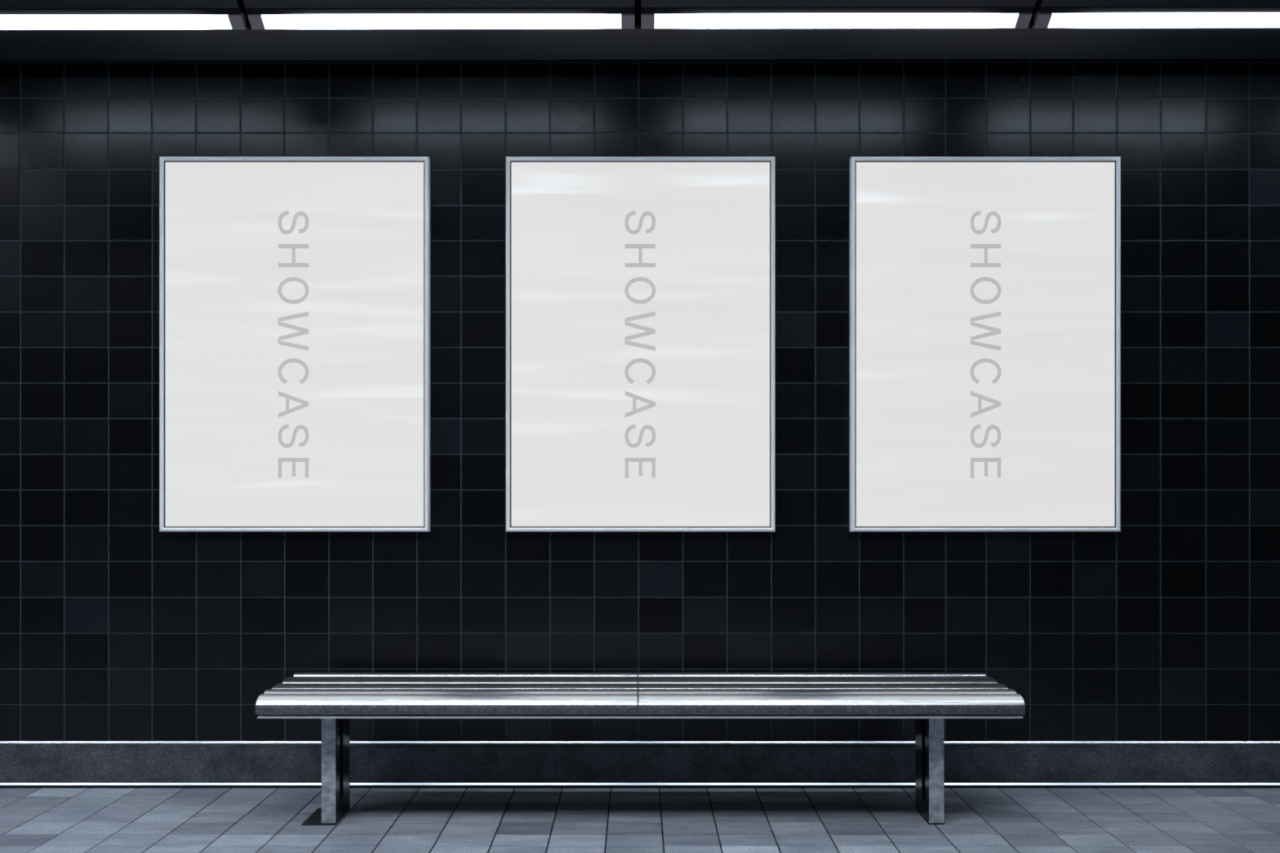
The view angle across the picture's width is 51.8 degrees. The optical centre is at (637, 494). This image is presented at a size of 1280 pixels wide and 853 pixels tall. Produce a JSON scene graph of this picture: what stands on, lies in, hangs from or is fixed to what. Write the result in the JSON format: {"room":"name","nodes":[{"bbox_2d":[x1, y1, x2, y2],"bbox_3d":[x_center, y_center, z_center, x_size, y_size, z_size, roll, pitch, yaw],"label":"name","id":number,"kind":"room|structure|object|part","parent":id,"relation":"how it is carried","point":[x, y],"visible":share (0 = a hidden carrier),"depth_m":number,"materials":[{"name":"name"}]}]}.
{"room":"metro station","nodes":[
{"label":"metro station","id":0,"kind":"room"},
{"bbox_2d":[0,58,1279,741],"bbox_3d":[-0.008,-0.555,5.100,12.007,3.793,0.200,0,0,0],"label":"wall","id":1,"kind":"structure","parent":0,"point":[114,626],"depth_m":5.00,"materials":[{"name":"tile"}]},
{"bbox_2d":[159,156,430,531],"bbox_3d":[-1.290,-0.565,4.977,1.012,1.411,0.046,0,0,0],"label":"poster lightbox","id":2,"kind":"object","parent":1,"relation":"attached to","point":[295,291],"visible":1,"depth_m":4.96,"materials":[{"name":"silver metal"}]},
{"bbox_2d":[0,743,1279,782],"bbox_3d":[-0.008,1.017,4.994,12.007,0.150,0.012,0,0,0],"label":"baseboard","id":3,"kind":"structure","parent":1,"relation":"attached to","point":[19,762],"depth_m":4.99,"materials":[{"name":"stone"}]},
{"bbox_2d":[0,785,1279,788],"bbox_3d":[0.011,1.100,4.961,10.215,0.003,0.046,0,0,0],"label":"trim","id":4,"kind":"structure","parent":1,"relation":"attached to","point":[1,786],"depth_m":4.96,"materials":[{"name":"black"}]},
{"bbox_2d":[0,741,1279,743],"bbox_3d":[-0.008,0.939,4.993,12.007,0.008,0.016,0,0,0],"label":"trim","id":5,"kind":"structure","parent":1,"relation":"attached to","point":[1,742],"depth_m":4.99,"materials":[{"name":"silver metal"}]},
{"bbox_2d":[0,782,1279,785],"bbox_3d":[-0.008,1.095,4.989,12.007,0.009,0.020,0,0,0],"label":"trim","id":6,"kind":"structure","parent":1,"relation":"attached to","point":[1,784],"depth_m":4.98,"materials":[{"name":"silver metal"}]},
{"bbox_2d":[506,156,775,531],"bbox_3d":[0.013,-0.565,4.977,1.012,1.411,0.046,0,0,0],"label":"poster lightbox","id":7,"kind":"object","parent":1,"relation":"attached to","point":[641,291],"visible":1,"depth_m":4.96,"materials":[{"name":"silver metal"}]},
{"bbox_2d":[849,156,1120,531],"bbox_3d":[1.311,-0.565,4.977,1.013,1.411,0.046,0,0,0],"label":"poster lightbox","id":8,"kind":"object","parent":1,"relation":"attached to","point":[985,291],"visible":1,"depth_m":4.96,"materials":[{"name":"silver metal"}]},
{"bbox_2d":[0,788,1279,852],"bbox_3d":[0.011,1.160,1.724,10.215,0.120,6.551,0,0,0],"label":"floor","id":9,"kind":"structure","parent":0,"point":[33,820],"depth_m":4.41,"materials":[{"name":"tile"}]},
{"bbox_2d":[255,672,1025,825],"bbox_3d":[0.010,0.873,4.542,2.500,0.454,0.524,0,0,0],"label":"bench","id":10,"kind":"object","parent":9,"relation":"on","point":[335,698],"visible":1,"depth_m":4.38,"materials":[{"name":"silver metal"}]},
{"bbox_3d":[-1.059,1.097,4.490,0.110,0.005,0.220,0,0,0],"label":"plate","id":11,"kind":"part","parent":10,"relation":"part of","materials":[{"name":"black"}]},
{"bbox_3d":[-1.029,0.904,4.503,0.048,0.381,0.215,0,0,0],"label":"leg","id":12,"kind":"part","parent":10,"relation":"part of","materials":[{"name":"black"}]},
{"bbox_3d":[0.998,0.904,4.503,0.050,0.381,0.215,0,0,0],"label":"leg","id":13,"kind":"part","parent":10,"relation":"part of","materials":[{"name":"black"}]},
{"bbox_3d":[0.998,1.097,4.495,0.052,0.005,0.209,0,0,0],"label":"plate","id":14,"kind":"part","parent":10,"relation":"part of","materials":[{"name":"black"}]},
{"bbox_2d":[0,0,1279,61],"bbox_3d":[0.000,-1.940,1.825,12.400,0.761,6.751,0,0,0],"label":"ceiling","id":15,"kind":"structure","parent":0,"point":[637,43],"depth_m":4.57,"materials":[{"name":"black"}]},
{"bbox_2d":[0,0,247,30],"bbox_3d":[-1.956,-1.597,4.396,1.287,0.082,0.097,0,0,0],"label":"strip light","id":16,"kind":"object","parent":15,"relation":"attached to","point":[89,18],"visible":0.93,"depth_m":4.38,"materials":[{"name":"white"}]},
{"bbox_2d":[0,14,231,30],"bbox_3d":[-1.956,-1.576,4.407,1.199,0.040,0.070,0,0,0],"label":"diffuser","id":17,"kind":"object","parent":16,"relation":"attached to","point":[6,21],"depth_m":4.39,"materials":[{"name":"white plastic"}]},
{"bbox_2d":[245,7,634,29],"bbox_3d":[-0.650,-1.599,4.396,1.283,0.082,0.097,0,0,0],"label":"strip light","id":18,"kind":"object","parent":15,"relation":"attached to","point":[623,18],"visible":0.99,"depth_m":4.38,"materials":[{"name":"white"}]},
{"bbox_2d":[261,13,621,29],"bbox_3d":[-0.650,-1.579,4.407,1.195,0.040,0.070,0,0,0],"label":"diffuser","id":19,"kind":"object","parent":18,"relation":"attached to","point":[268,21],"depth_m":4.39,"materials":[{"name":"white plastic"}]},
{"bbox_2d":[640,7,1034,28],"bbox_3d":[0.661,-1.601,4.396,1.296,0.082,0.097,0,0,0],"label":"strip light","id":20,"kind":"object","parent":15,"relation":"attached to","point":[651,17],"visible":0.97,"depth_m":4.38,"materials":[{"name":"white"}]},
{"bbox_2d":[653,13,1018,28],"bbox_3d":[0.661,-1.581,4.407,1.208,0.040,0.070,0,0,0],"label":"diffuser","id":21,"kind":"object","parent":20,"relation":"attached to","point":[661,20],"depth_m":4.39,"materials":[{"name":"white plastic"}]},
{"bbox_2d":[1031,0,1279,28],"bbox_3d":[1.974,-1.603,4.396,1.287,0.082,0.097,0,0,0],"label":"strip light","id":22,"kind":"object","parent":15,"relation":"attached to","point":[1050,16],"visible":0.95,"depth_m":4.38,"materials":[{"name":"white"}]},
{"bbox_2d":[1047,13,1279,27],"bbox_3d":[1.974,-1.583,4.407,1.199,0.040,0.070,0,0,0],"label":"diffuser","id":23,"kind":"object","parent":22,"relation":"attached to","point":[1054,20],"depth_m":4.39,"materials":[{"name":"white plastic"}]}
]}

